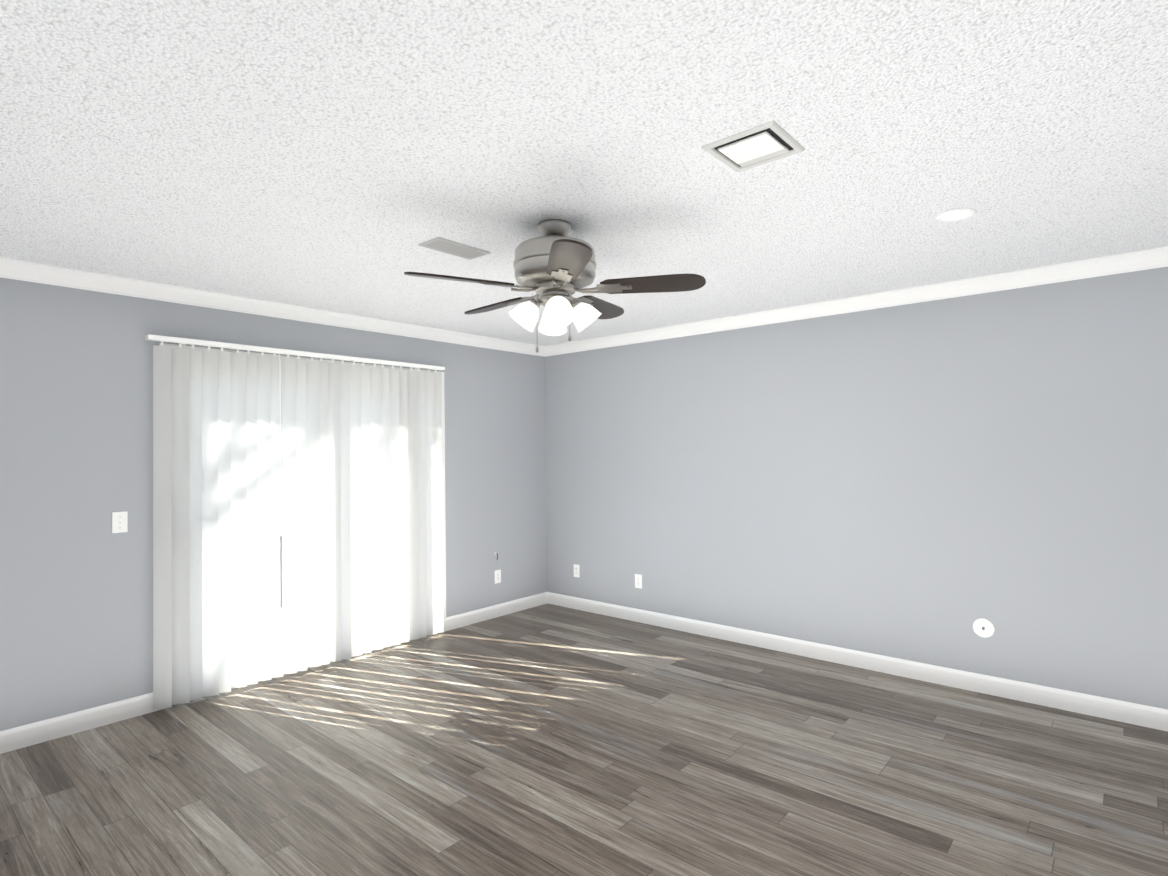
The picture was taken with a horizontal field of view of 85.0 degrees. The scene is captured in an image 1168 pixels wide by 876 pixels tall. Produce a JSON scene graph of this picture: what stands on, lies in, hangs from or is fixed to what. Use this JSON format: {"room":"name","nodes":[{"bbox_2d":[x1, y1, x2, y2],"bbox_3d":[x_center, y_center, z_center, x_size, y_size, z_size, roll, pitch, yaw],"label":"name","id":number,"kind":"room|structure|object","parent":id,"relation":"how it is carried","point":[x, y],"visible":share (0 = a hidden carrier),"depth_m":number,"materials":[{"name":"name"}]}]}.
{"room":"empty living room","nodes":[
{"label":"empty living room","id":0,"kind":"room"},
{"bbox_2d":[0,277,546,730],"bbox_3d":[-2.244,0.337,3.964,0.150,2.415,5.900,-2,-1,41],"label":"wall","id":1,"kind":"structure","parent":0,"point":[76,471],"depth_m":3.48,"materials":[{"name":"paint"}]},
{"bbox_2d":[0,692,165,753],"bbox_3d":[-3.179,1.482,2.715,0.016,0.105,2.441,-2,-1,41],"label":"baseboard","id":2,"kind":"structure","parent":1,"relation":"attached to","point":[23,736],"depth_m":3.31,"materials":[{"name":"white wood"}]},
{"bbox_2d":[112,511,127,532],"bbox_3d":[-2.540,0.462,3.488,0.019,0.114,0.070,-2,-1,41],"label":"light switch","id":3,"kind":"object","parent":1,"relation":"attached to","point":[119,522],"visible":1,"depth_m":3.49,"materials":[{"name":"white plastic"}]},
{"bbox_2d":[0,257,543,356],"bbox_3d":[-2.173,-0.830,3.911,0.075,0.085,5.600,-2,-1,41],"label":"crown molding","id":4,"kind":"structure","parent":1,"relation":"attached to","point":[28,271],"depth_m":3.91,"materials":[{"name":"white wood"}]},
{"bbox_2d":[146,334,444,708],"bbox_3d":[-1.771,0.476,4.297,0.128,2.092,2.014,-2,-1,41],"label":"vertical blinds","id":5,"kind":"object","parent":1,"relation":"attached to","point":[297,514],"visible":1,"depth_m":4.11,"materials":[{"name":"white fabric"}]},
{"bbox_2d":[159,343,445,618],"bbox_3d":[-1.819,0.504,4.427,0.144,2.085,1.987,-2,-1,41],"label":"door frame","id":6,"kind":"structure","parent":1,"relation":"in","point":[443,492],"depth_m":5.11,"materials":[{"name":"white wood"}]},
{"bbox_2d":[444,592,547,631],"bbox_3d":[-0.743,1.501,5.545,0.016,0.105,1.192,-2,-1,41],"label":"baseboard","id":7,"kind":"structure","parent":1,"relation":"attached to","point":[479,615],"depth_m":5.50,"materials":[{"name":"white wood"}]},
{"bbox_2d":[495,569,500,583],"bbox_3d":[-0.751,1.208,5.552,0.008,0.114,0.070,-2,-1,41],"label":"electrical outlet","id":8,"kind":"object","parent":1,"relation":"attached to","point":[497,576],"visible":1,"depth_m":5.55,"materials":[{"name":"white plastic"}]},
{"bbox_2d":[0,603,1167,875],"bbox_3d":[-0.050,1.545,2.067,5.900,0.120,5.900,-2,-1,41],"label":"floor","id":9,"kind":"structure","parent":0,"point":[548,741],"depth_m":2.83,"materials":[{"name":"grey wood"}]},
{"bbox_2d":[0,0,1167,345],"bbox_3d":[-0.081,-0.990,2.111,5.900,0.120,5.900,-2,-1,41],"label":"ceiling","id":10,"kind":"structure","parent":0,"point":[344,156],"depth_m":2.02,"materials":[{"name":"white paint"}]},
{"bbox_2d":[418,237,490,259],"bbox_3d":[-0.615,-0.902,3.045,0.156,0.010,0.310,-2,-1,41],"label":"ceiling vent","id":11,"kind":"object","parent":10,"relation":"in","point":[447,246],"visible":1,"depth_m":3.02,"materials":[{"name":"grey metal"}]},
{"bbox_2d":[404,219,705,352],"bbox_3d":[-0.145,-0.640,2.779,1.188,0.554,1.214,-2,-1,41],"label":"fan","id":12,"kind":"object","parent":10,"relation":"hanging from","point":[554,265],"visible":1,"depth_m":2.66,"materials":[{"name":"silver metal"}]},
{"bbox_2d":[701,121,804,172],"bbox_3d":[0.548,-0.933,2.059,0.244,0.011,0.244,-2,-1,41],"label":"ceiling vent","id":13,"kind":"object","parent":10,"relation":"in","point":[765,143],"visible":1,"depth_m":2.04,"materials":[{"name":"grey metal"}]},
{"bbox_2d":[936,208,975,221],"bbox_3d":[1.564,-0.936,2.681,0.148,0.006,0.148,-2,-1,41],"label":"recessed light","id":14,"kind":"object","parent":10,"relation":"in","point":[955,215],"visible":1,"depth_m":2.67,"materials":[{"name":"white plastic"}]},
{"bbox_2d":[545,267,1167,708],"bbox_3d":[1.810,0.292,4.268,5.600,2.415,0.150,-2,-1,41],"label":"wall","id":15,"kind":"structure","parent":0,"point":[929,481],"depth_m":4.00,"materials":[{"name":"paint"}]},
{"bbox_2d":[574,564,579,577],"bbox_3d":[-0.068,1.204,5.774,0.070,0.114,0.008,-2,-1,41],"label":"electrical outlet","id":16,"kind":"object","parent":15,"relation":"attached to","point":[576,570],"visible":1,"depth_m":5.77,"materials":[{"name":"white plastic"}]},
{"bbox_2d":[635,574,641,588],"bbox_3d":[0.455,1.197,5.324,0.070,0.114,0.008,-2,-1,41],"label":"electrical outlet","id":17,"kind":"object","parent":15,"relation":"attached to","point":[638,580],"visible":1,"depth_m":5.32,"materials":[{"name":"white plastic"}]},
{"bbox_2d":[544,246,1167,356],"bbox_3d":[1.718,-0.873,4.206,5.430,0.085,0.075,-2,-1,41],"label":"crown molding","id":18,"kind":"structure","parent":15,"relation":"attached to","point":[1154,258],"depth_m":3.97,"materials":[{"name":"white wood"}]},
{"bbox_2d":[548,592,1167,730],"bbox_3d":[1.758,1.447,4.195,5.570,0.105,0.016,-2,-1,41],"label":"baseboard","id":19,"kind":"structure","parent":15,"relation":"attached to","point":[1102,707],"depth_m":3.98,"materials":[{"name":"white wood"}]},
{"bbox_2d":[973,618,994,637],"bbox_3d":[2.324,1.107,3.705,0.112,0.112,0.024,-2,-1,41],"label":"outlet","id":20,"kind":"object","parent":15,"relation":"attached to","point":[983,627],"visible":1,"depth_m":3.71,"materials":[{"name":"white plastic"}]}
]}

